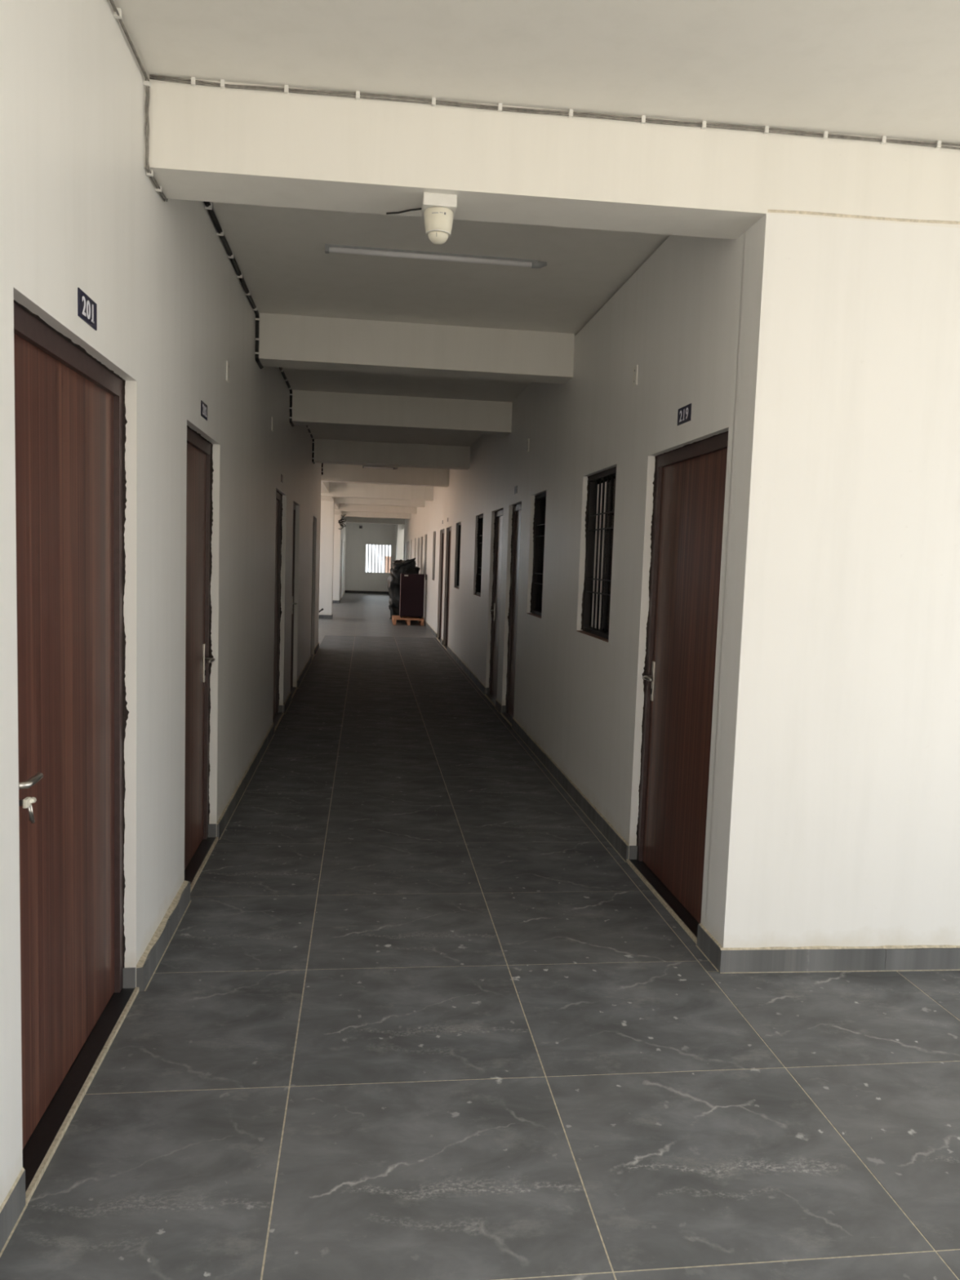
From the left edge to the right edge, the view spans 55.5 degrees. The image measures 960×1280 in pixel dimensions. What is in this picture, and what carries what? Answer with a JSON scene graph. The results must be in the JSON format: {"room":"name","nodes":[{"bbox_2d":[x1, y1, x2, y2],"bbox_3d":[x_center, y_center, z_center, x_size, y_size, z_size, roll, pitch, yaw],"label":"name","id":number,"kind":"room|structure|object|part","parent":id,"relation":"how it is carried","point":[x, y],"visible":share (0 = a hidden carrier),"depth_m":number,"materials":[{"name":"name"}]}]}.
{"room":"building corridor","nodes":[
{"label":"building corridor","id":0,"kind":"room"},
{"bbox_2d":[0,0,321,1206],"bbox_3d":[-1.917,-0.771,8.075,0.200,3.290,15.750,1,5,-7],"label":"wall","id":1,"kind":"structure","parent":0,"point":[80,207],"depth_m":3.33,"materials":[{"name":"white paint"}]},
{"bbox_2d":[13,299,138,1204],"bbox_3d":[-1.250,0.248,2.701,0.200,2.208,1.120,1,5,-7],"label":"door","id":2,"kind":"structure","parent":1,"relation":"in","point":[77,989],"depth_m":2.70,"materials":[{"name":"brown laminate"}]},
{"bbox_2d":[18,796,36,822],"bbox_3d":[-1.135,0.424,2.262,0.052,0.071,0.050,2,5,6],"label":"bunch","id":3,"kind":"object","parent":2,"relation":"hanging from","point":[27,802],"visible":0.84,"depth_m":2.26,"materials":[{"name":"metal"}]},
{"bbox_3d":[-1.143,0.352,2.297,0.061,0.022,0.130,1,5,-7],"label":"lever","id":4,"kind":"part","parent":2,"relation":"part of","materials":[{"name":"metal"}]},
{"bbox_3d":[-1.268,0.237,2.697,0.123,2.187,1.120,1,5,-7],"label":"frame","id":5,"kind":"part","parent":2,"relation":"part of","materials":[{"name":"brown wood"}]},
{"bbox_2d":[77,287,97,330],"bbox_3d":[-1.117,-0.941,2.597,0.005,0.076,0.168,1,5,-7],"label":"number plate","id":6,"kind":"object","parent":1,"relation":"attached to","point":[86,307],"visible":1,"depth_m":2.59,"materials":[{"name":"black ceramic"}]},
{"bbox_2d":[109,0,168,201],"bbox_3d":[-0.995,-1.682,1.841,0.022,0.324,3.329,1,5,-7],"label":"cable","id":7,"kind":"object","parent":1,"relation":"attached to","point":[117,11],"visible":1,"depth_m":3.18,"materials":[{"name":"white plastic"}]},
{"bbox_2d":[0,642,319,1257],"bbox_3d":[-1.854,0.798,8.226,0.033,0.106,15.750,1,5,-7],"label":"baseboard","id":8,"kind":"structure","parent":1,"relation":"attached to","point":[13,1206],"depth_m":3.70,"materials":[{"name":"tile"}]},
{"bbox_2d":[184,425,218,893],"bbox_3d":[-1.486,0.074,4.596,0.200,2.208,0.925,1,5,-7],"label":"door","id":9,"kind":"structure","parent":1,"relation":"in","point":[201,838],"depth_m":4.81,"materials":[{"name":"brown laminate"}]},
{"bbox_3d":[-1.504,0.064,4.593,0.123,2.187,0.925,1,5,-7],"label":"frame","id":10,"kind":"part","parent":9,"relation":"part of","materials":[{"name":"brown wood"}]},
{"bbox_3d":[-1.510,0.125,4.995,0.007,0.210,0.040,1,5,-7],"label":"handle plate","id":11,"kind":"part","parent":9,"relation":"part of","materials":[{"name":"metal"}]},
{"bbox_3d":[-1.472,0.110,4.941,0.061,0.022,0.130,1,5,-7],"label":"lever","id":12,"kind":"part","parent":9,"relation":"part of","materials":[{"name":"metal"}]},
{"bbox_2d":[200,400,207,420],"bbox_3d":[-1.349,-1.122,4.460,0.005,0.073,0.160,1,5,-7],"label":"number plate","id":13,"kind":"object","parent":1,"relation":"attached to","point":[203,406],"visible":1,"depth_m":4.44,"materials":[{"name":"black plastic"}]},
{"bbox_2d":[226,360,229,382],"bbox_3d":[-1.425,-1.516,5.158,0.010,0.110,0.070,1,5,-7],"label":"wall plate","id":14,"kind":"object","parent":1,"relation":"attached to","point":[227,362],"visible":1,"depth_m":5.14,"materials":[{"name":"paint"}]},
{"bbox_2d":[271,416,273,431],"bbox_3d":[-1.726,-1.798,7.589,0.010,0.110,0.070,1,5,-7],"label":"wall plate","id":15,"kind":"object","parent":1,"relation":"attached to","point":[272,416],"visible":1,"depth_m":7.58,"materials":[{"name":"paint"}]},
{"bbox_2d":[272,490,284,732],"bbox_3d":[-1.990,-0.297,8.650,0.200,2.208,1.020,1,5,-7],"label":"door","id":16,"kind":"structure","parent":1,"relation":"in","point":[277,715],"depth_m":9.06,"materials":[{"name":"brown laminate"}]},
{"bbox_3d":[-2.008,-0.308,8.647,0.123,2.187,1.020,1,5,-7],"label":"frame","id":17,"kind":"part","parent":16,"relation":"part of","materials":[{"name":"brown wood"}]},
{"bbox_2d":[290,503,297,699],"bbox_3d":[-2.219,-0.466,10.493,0.200,2.208,0.950,1,5,-7],"label":"door","id":18,"kind":"structure","parent":1,"relation":"in","point":[293,690],"depth_m":10.91,"materials":[{"name":"brown laminate"}]},
{"bbox_2d":[311,525,315,660],"bbox_3d":[-2.680,-0.806,14.199,0.200,2.208,0.950,1,5,-7],"label":"door","id":19,"kind":"structure","parent":1,"relation":"in","point":[312,655],"depth_m":14.63,"materials":[{"name":"brown laminate"}]},
{"bbox_3d":[-2.698,-0.817,14.196,0.123,2.187,0.950,1,5,-7],"label":"frame","id":20,"kind":"part","parent":19,"relation":"part of","materials":[{"name":"brown wood"}]},
{"bbox_2d":[339,516,346,600],"bbox_3d":[-5.496,-3.330,35.955,0.200,3.290,8.400,1,5,-7],"label":"wall","id":21,"kind":"structure","parent":0,"point":[343,536],"depth_m":35.68,"materials":[{"name":"white paint"}]},
{"bbox_2d":[344,522,396,591],"bbox_3d":[-5.725,-3.713,40.242,4.763,3.290,0.200,1,5,-7],"label":"wall","id":22,"kind":"structure","parent":0,"point":[356,578],"depth_m":40.22,"materials":[{"name":"white paint"}]},
{"bbox_2d":[344,590,388,594],"bbox_3d":[-4.879,-2.115,40.385,2.190,0.100,0.015,1,5,-7],"label":"baseboard","id":23,"kind":"structure","parent":22,"relation":"attached to","point":[345,591],"depth_m":40.37,"materials":[{"name":"black stone"}]},
{"bbox_2d":[364,543,391,573],"bbox_3d":[-4.502,-3.599,40.384,1.180,1.300,0.060,1,5,-7],"label":"window","id":24,"kind":"structure","parent":22,"relation":"in","point":[379,544],"depth_m":40.37,"materials":[{"name":"white metal"}]},
{"bbox_2d":[395,524,404,560],"bbox_3d":[-3.435,-3.583,39.527,0.393,3.270,1.800,1,5,-7],"label":"pilaster","id":25,"kind":"object","parent":22,"relation":"attached to","point":[399,531],"visible":0.21,"depth_m":38.59,"materials":[{"name":"white paint"}]},
{"bbox_2d":[0,592,959,1279],"bbox_3d":[-1.403,-0.065,20.295,8.900,0.250,41.350,1,5,-7],"label":"floor","id":26,"kind":"structure","parent":0,"point":[411,1014],"depth_m":2.96,"materials":[{"name":"tile"}]},
{"bbox_2d":[319,500,334,618],"bbox_3d":[-3.992,-2.065,23.508,0.424,3.000,0.424,1,5,-7],"label":"column","id":27,"kind":"structure","parent":26,"relation":"on","point":[326,532],"depth_m":23.32,"materials":[{"name":"white paint"}]},
{"bbox_3d":[-4.041,-0.618,23.635,0.424,0.092,0.424,1,5,-7],"label":"skirting","id":28,"kind":"part","parent":27,"relation":"part of","materials":[{"name":"tile"}]},
{"bbox_2d":[332,514,341,603],"bbox_3d":[-4.976,-2.777,31.264,0.384,3.000,0.424,1,5,-7],"label":"column","id":29,"kind":"structure","parent":26,"relation":"on","point":[337,531],"depth_m":31.08,"materials":[{"name":"white paint"}]},
{"bbox_3d":[-5.025,-1.329,31.390,0.384,0.092,0.424,1,5,-7],"label":"skirting","id":30,"kind":"part","parent":29,"relation":"part of","materials":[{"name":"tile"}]},
{"bbox_2d":[386,557,420,620],"bbox_3d":[-1.970,-1.325,23.545,0.867,1.616,1.078,1,5,-7],"label":"wrapped bundle","id":31,"kind":"object","parent":26,"relation":"on","point":[407,566],"visible":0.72,"depth_m":23.08,"materials":[{"name":"black plastic"}]},
{"bbox_2d":[391,615,423,625],"bbox_3d":[-1.793,-0.486,22.581,0.740,0.165,1.100,1,5,-7],"label":"wooden pallet","id":32,"kind":"object","parent":26,"relation":"on","point":[394,618],"visible":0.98,"depth_m":22.07,"materials":[{"name":"brown wood"}]},
{"bbox_2d":[399,573,424,618],"bbox_3d":[-1.677,-1.084,22.317,0.573,1.080,0.600,1,5,-7],"label":"refrigerator","id":33,"kind":"object","parent":32,"relation":"on","point":[411,585],"visible":1,"depth_m":22.04,"materials":[{"name":"red metal"}]},
{"bbox_2d":[424,574,426,626],"bbox_3d":[-1.312,-0.957,21.983,0.040,1.240,0.045,1,5,-7],"label":"leaning pole","id":34,"kind":"object","parent":26,"relation":"on","point":[425,575],"visible":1,"depth_m":21.97,"materials":[{"name":"brown wood"}]},
{"bbox_2d":[113,0,959,469],"bbox_3d":[-1.286,-3.534,19.991,8.900,0.180,41.350,1,5,-7],"label":"ceiling","id":35,"kind":"structure","parent":0,"point":[890,68],"depth_m":3.13,"materials":[{"name":"paint"}]},
{"bbox_2d":[204,201,263,368],"bbox_3d":[-1.392,-1.996,5.069,0.031,0.331,3.208,1,5,-7],"label":"cable","id":36,"kind":"object","parent":35,"relation":"attached to","point":[208,205],"visible":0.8,"depth_m":5.38,"materials":[{"name":"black plastic"}]},
{"bbox_2d":[279,367,293,426],"bbox_3d":[-1.765,-2.252,8.069,0.031,0.329,2.871,1,5,-7],"label":"cable","id":37,"kind":"object","parent":35,"relation":"attached to","point":[286,380],"visible":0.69,"depth_m":9.17,"materials":[{"name":"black plastic"}]},
{"bbox_2d":[306,425,315,464],"bbox_3d":[-2.180,-2.558,11.405,0.031,0.329,3.881,1,5,-7],"label":"cable","id":38,"kind":"object","parent":35,"relation":"attached to","point":[307,426],"visible":0.6,"depth_m":13.00,"materials":[{"name":"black plastic"}]},
{"bbox_2d":[320,481,342,515],"bbox_3d":[-3.977,-3.723,23.687,0.400,0.270,16.150,1,5,-7],"label":"ceiling beam","id":39,"kind":"structure","parent":35,"relation":"attached to","point":[325,485],"depth_m":21.87,"materials":[{"name":"paint"}]},
{"bbox_2d":[337,514,346,528],"bbox_3d":[-4.676,-4.006,30.900,0.277,0.513,0.076,1,5,-7],"label":"wire tangle","id":40,"kind":"object","parent":39,"relation":"hanging from","point":[342,518],"visible":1,"depth_m":30.89,"materials":[{"name":"black plastic"}]},
{"bbox_2d":[343,516,404,524],"bbox_3d":[-4.162,-4.768,35.963,2.383,0.340,0.350,1,5,-7],"label":"ceiling beam","id":41,"kind":"structure","parent":35,"relation":"attached to","point":[348,519],"depth_m":35.80,"materials":[{"name":"paint"}]},
{"bbox_2d":[333,503,417,514],"bbox_3d":[-4.182,-4.026,27.291,4.563,0.308,0.280,1,5,-7],"label":"ceiling beam","id":42,"kind":"structure","parent":35,"relation":"attached to","point":[342,507],"depth_m":27.31,"materials":[{"name":"paint"}]},
{"bbox_2d":[341,511,410,519],"bbox_3d":[-4.661,-4.379,31.146,4.563,0.308,0.280,1,5,-7],"label":"ceiling beam","id":43,"kind":"structure","parent":35,"relation":"attached to","point":[348,513],"depth_m":31.16,"materials":[{"name":"paint"}]},
{"bbox_2d":[320,482,433,501],"bbox_3d":[-3.328,-3.383,20.424,4.563,0.335,0.280,1,5,-7],"label":"ceiling beam","id":44,"kind":"structure","parent":35,"relation":"attached to","point":[346,490],"depth_m":20.43,"materials":[{"name":"paint"}]},
{"bbox_2d":[333,497,424,506],"bbox_3d":[-3.715,-3.682,23.536,4.563,0.308,0.280,1,5,-7],"label":"ceiling beam","id":45,"kind":"structure","parent":35,"relation":"attached to","point":[345,500],"depth_m":23.56,"materials":[{"name":"paint"}]},
{"bbox_2d":[362,466,397,469],"bbox_3d":[-1.810,-3.126,16.544,0.638,0.039,0.040,1,5,-7],"label":"recessed light","id":46,"kind":"object","parent":35,"relation":"in","point":[370,467],"visible":1,"depth_m":16.53,"materials":[{"name":"white plastic"}]},
{"bbox_2d":[321,463,448,487],"bbox_3d":[-2.851,-3.045,16.588,4.563,0.308,0.280,1,5,-7],"label":"ceiling beam","id":47,"kind":"structure","parent":35,"relation":"attached to","point":[332,473],"depth_m":16.60,"materials":[{"name":"paint"}]},
{"bbox_2d":[311,439,470,469],"bbox_3d":[-1.288,-2.704,13.303,2.271,0.308,0.280,1,5,-7],"label":"ceiling beam","id":48,"kind":"structure","parent":35,"relation":"attached to","point":[326,451],"depth_m":13.17,"materials":[{"name":"paint"}]},
{"bbox_2d":[288,390,512,435],"bbox_3d":[-0.812,-2.353,9.473,2.271,0.308,0.270,1,5,-7],"label":"ceiling beam","id":49,"kind":"structure","parent":35,"relation":"attached to","point":[313,408],"depth_m":9.35,"materials":[{"name":"paint"}]},
{"bbox_2d":[254,312,574,383],"bbox_3d":[-0.459,-2.113,6.640,2.271,0.310,0.270,1,5,-7],"label":"ceiling beam","id":50,"kind":"structure","parent":35,"relation":"attached to","point":[290,341],"depth_m":6.52,"materials":[{"name":"paint"}]},
{"bbox_2d":[324,244,546,268],"bbox_3d":[-0.232,-2.097,4.995,1.218,0.039,0.040,1,5,-7],"label":"fluorescent light","id":51,"kind":"object","parent":35,"relation":"in","point":[534,264],"visible":1,"depth_m":4.98,"materials":[{"name":"white plastic"}]},
{"bbox_2d":[144,75,959,239],"bbox_3d":[1.895,-1.752,3.648,6.217,0.308,0.285,1,5,-6],"label":"ceiling beam","id":52,"kind":"structure","parent":35,"relation":"attached to","point":[206,143],"depth_m":3.36,"materials":[{"name":"paint"}]},
{"bbox_2d":[386,208,421,214],"bbox_3d":[-0.290,-1.652,3.515,0.162,0.011,0.015,4,6,27],"label":"wire","id":53,"kind":"object","parent":52,"relation":"attached to","point":[415,209],"visible":0.89,"depth_m":3.52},
{"bbox_2d":[421,191,457,244],"bbox_3d":[-0.155,-1.565,3.414,0.124,0.161,0.124,1,5,-7],"label":"security camera","id":54,"kind":"object","parent":52,"relation":"attached to","point":[438,210],"visible":1,"depth_m":3.37,"materials":[{"name":"white plastic"}]},
{"bbox_2d":[149,74,959,149],"bbox_3d":[1.537,-1.889,3.448,5.402,0.024,0.020,1,5,-6],"label":"cable","id":55,"kind":"object","parent":52,"relation":"attached to","point":[193,81],"visible":1,"depth_m":3.31,"materials":[{"name":"white plastic"}]},
{"bbox_2d":[403,232,745,927],"bbox_3d":[-0.943,-1.804,20.265,0.200,3.290,33.406,1,5,-7],"label":"wall","id":56,"kind":"structure","parent":0,"point":[580,696],"depth_m":5.83,"materials":[{"name":"white paint"}]},
{"bbox_2d":[424,538,426,577],"bbox_3d":[-1.318,-2.113,22.900,0.101,1.070,0.850,1,5,-7],"label":"window","id":57,"kind":"structure","parent":56,"relation":"in","point":[426,539],"depth_m":23.28,"materials":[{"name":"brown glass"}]},
{"bbox_3d":[-1.298,-2.112,22.903,0.060,1.070,0.850,1,5,-7],"label":"frame","id":58,"kind":"part","parent":57,"relation":"part of","materials":[{"name":"white paint"}]},
{"bbox_2d":[432,531,435,580],"bbox_3d":[-0.961,-1.849,20.024,0.101,1.070,0.770,1,5,-7],"label":"window","id":59,"kind":"structure","parent":56,"relation":"in","point":[435,531],"depth_m":20.37,"materials":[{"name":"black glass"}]},
{"bbox_2d":[436,529,444,643],"bbox_3d":[-0.692,-1.077,18.064,0.200,2.208,1.050,1,5,-7],"label":"door","id":60,"kind":"structure","parent":56,"relation":"in","point":[442,543],"depth_m":18.49,"materials":[{"name":"brown laminate"}]},
{"bbox_3d":[-0.673,-1.087,18.066,0.123,2.187,1.050,1,5,-7],"label":"frame","id":61,"kind":"part","parent":60,"relation":"part of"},
{"bbox_2d":[442,527,451,650],"bbox_3d":[-0.510,-0.943,16.607,0.200,2.208,1.000,1,5,-7],"label":"door","id":62,"kind":"structure","parent":56,"relation":"in","point":[445,646],"depth_m":17.00,"materials":[{"name":"brown laminate"}]},
{"bbox_3d":[-0.491,-0.953,16.608,0.123,2.187,1.000,1,5,-7],"label":"frame","id":63,"kind":"part","parent":62,"relation":"part of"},
{"bbox_2d":[453,522,461,589],"bbox_3d":[-0.314,-1.372,14.821,0.101,1.070,0.800,1,5,-7],"label":"window","id":64,"kind":"structure","parent":56,"relation":"in","point":[460,523],"depth_m":15.18,"materials":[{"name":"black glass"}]},
{"bbox_3d":[-0.293,-1.371,14.824,0.060,1.070,0.800,1,5,-7],"label":"frame","id":65,"kind":"part","parent":64,"relation":"part of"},
{"bbox_2d":[474,514,483,596],"bbox_3d":[0.026,-1.121,12.088,0.101,1.070,0.810,1,5,-7],"label":"window","id":66,"kind":"structure","parent":56,"relation":"in","point":[480,522],"depth_m":12.43,"materials":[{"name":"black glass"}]},
{"bbox_2d":[478,518,483,592],"bbox_3d":[0.035,-1.121,12.090,0.018,1.004,0.744,1,5,-7],"label":"grille","id":67,"kind":"object","parent":66,"relation":"attached to","point":[480,520],"depth_m":12.39,"materials":[{"name":"metal"}]},
{"bbox_2d":[484,508,503,707],"bbox_3d":[0.250,-0.383,10.494,0.200,2.208,0.950,1,5,-7],"label":"door","id":68,"kind":"structure","parent":56,"relation":"in","point":[491,694],"depth_m":10.78,"materials":[{"name":"brown laminate"}]},
{"bbox_2d":[500,502,521,726],"bbox_3d":[0.404,-0.269,9.254,0.200,2.208,0.780,1,5,-7],"label":"door","id":69,"kind":"structure","parent":56,"relation":"in","point":[507,713],"depth_m":9.51,"materials":[{"name":"brown laminate"}]},
{"bbox_3d":[0.423,-0.279,9.255,0.123,2.187,0.780,1,5,-7],"label":"frame","id":70,"kind":"part","parent":69,"relation":"part of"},
{"bbox_2d":[514,485,517,493],"bbox_3d":[0.358,-1.500,9.105,0.004,0.075,0.160,1,5,-7],"label":"number plate","id":71,"kind":"object","parent":56,"relation":"attached to","point":[516,486],"visible":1,"depth_m":9.09,"materials":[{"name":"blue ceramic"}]},
{"bbox_2d":[526,439,528,451],"bbox_3d":[0.445,-1.804,8.450,0.010,0.110,0.070,1,5,-7],"label":"wall plate","id":72,"kind":"object","parent":56,"relation":"attached to","point":[527,449],"visible":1,"depth_m":8.44,"materials":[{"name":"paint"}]},
{"bbox_2d":[527,492,546,618],"bbox_3d":[0.540,-0.742,7.953,0.101,1.070,0.700,1,5,-7],"label":"window","id":73,"kind":"structure","parent":56,"relation":"in","point":[539,523],"depth_m":8.22,"materials":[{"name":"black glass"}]},
{"bbox_3d":[0.493,-0.213,7.995,0.042,0.006,0.698,1,5,-7],"label":"sill","id":74,"kind":"part","parent":73,"relation":"part of","materials":[{"name":"white paint"}]},
{"bbox_2d":[534,497,546,612],"bbox_3d":[0.550,-0.742,7.954,0.018,1.004,0.634,1,5,-7],"label":"grille","id":75,"kind":"object","parent":73,"relation":"attached to","point":[540,502],"depth_m":8.19,"materials":[{"name":"metal"}]},
{"bbox_3d":[0.562,-0.756,8.123,0.004,1.000,0.297,1,5,-7],"label":"pane","id":76,"kind":"part","parent":73,"relation":"part of","materials":[{"name":"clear glass"}]},
{"bbox_2d":[423,619,722,971],"bbox_3d":[-1.092,-0.231,20.292,0.017,0.105,33.602,1,5,-7],"label":"baseboard","id":77,"kind":"structure","parent":56,"relation":"attached to","point":[708,945],"depth_m":6.03,"materials":[{"name":"tile"}]},
{"bbox_2d":[577,466,616,642],"bbox_3d":[0.795,-0.554,5.904,0.101,1.070,0.845,1,5,-7],"label":"window","id":78,"kind":"structure","parent":56,"relation":"in","point":[601,486],"depth_m":6.08,"materials":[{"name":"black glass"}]},
{"bbox_3d":[0.748,-0.025,5.947,0.042,0.006,0.843,1,5,-7],"label":"sill","id":79,"kind":"part","parent":78,"relation":"part of","materials":[{"name":"white paint"}]},
{"bbox_3d":[0.812,-0.572,6.110,0.004,1.000,0.370,1,5,-7],"label":"pane","id":80,"kind":"part","parent":78,"relation":"part of","materials":[{"name":"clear glass"}]},
{"bbox_2d":[586,473,616,634],"bbox_3d":[0.804,-0.554,5.905,0.018,1.004,0.779,1,5,-7],"label":"grille","id":81,"kind":"object","parent":78,"relation":"attached to","point":[600,505],"depth_m":6.06,"materials":[{"name":"metal"}]},
{"bbox_3d":[0.862,-0.535,5.709,0.004,1.000,0.370,1,5,-7],"label":"pane","id":82,"kind":"part","parent":78,"relation":"part of","materials":[{"name":"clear glass"}]},
{"bbox_2d":[632,364,638,386],"bbox_3d":[0.864,-1.470,5.078,0.010,0.110,0.070,1,5,-7],"label":"wall plate","id":83,"kind":"object","parent":56,"relation":"attached to","point":[636,367],"visible":1,"depth_m":5.06,"materials":[{"name":"paint"}]},
{"bbox_2d":[626,431,728,944],"bbox_3d":[1.008,0.176,4.394,0.200,2.208,1.085,1,5,-7],"label":"door","id":84,"kind":"structure","parent":56,"relation":"in","point":[668,856],"depth_m":4.43,"materials":[{"name":"brown laminate"}]},
{"bbox_3d":[0.897,0.203,4.800,0.061,0.022,0.130,1,5,-7],"label":"lever","id":85,"kind":"part","parent":84,"relation":"part of","materials":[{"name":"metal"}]},
{"bbox_3d":[0.920,0.219,4.861,0.007,0.210,0.040,1,5,-7],"label":"handle plate","id":86,"kind":"part","parent":84,"relation":"part of","materials":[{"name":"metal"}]},
{"bbox_2d":[677,403,691,426],"bbox_3d":[0.958,-1.056,4.277,0.005,0.078,0.174,1,5,-7],"label":"number plate","id":87,"kind":"object","parent":56,"relation":"attached to","point":[684,413],"visible":1,"depth_m":4.27,"materials":[{"name":"black plastic"}]},
{"bbox_2d":[705,209,959,947],"bbox_3d":[2.976,-0.104,3.862,3.943,3.025,0.205,1,5,-6],"label":"wall","id":88,"kind":"structure","parent":0,"point":[835,819],"depth_m":3.61,"materials":[{"name":"white paint"}]},
{"bbox_2d":[719,945,959,973],"bbox_3d":[2.362,1.327,3.822,2.800,0.104,0.017,1,5,-6],"label":"baseboard","id":89,"kind":"structure","parent":88,"relation":"attached to","point":[885,957],"depth_m":3.73,"materials":[{"name":"tile"}]},
{"label":"outside","id":90,"kind":"structure","parent":0,"visible":0},
{"bbox_3d":[-1.953,4.594,13.039,280.000,0.300,300.000,1,5,-7],"label":"ground","id":91,"kind":"structure","parent":90,"visible":0},
{"bbox_2d":[385,555,391,573],"bbox_3d":[-5.899,-3.485,69.433,2.850,5.700,6.100,1,5,-7],"label":"building","id":92,"kind":"structure","parent":91,"relation":"on","point":[386,557],"depth_m":66.18,"materials":[{"name":"orange paint"}]}
]}

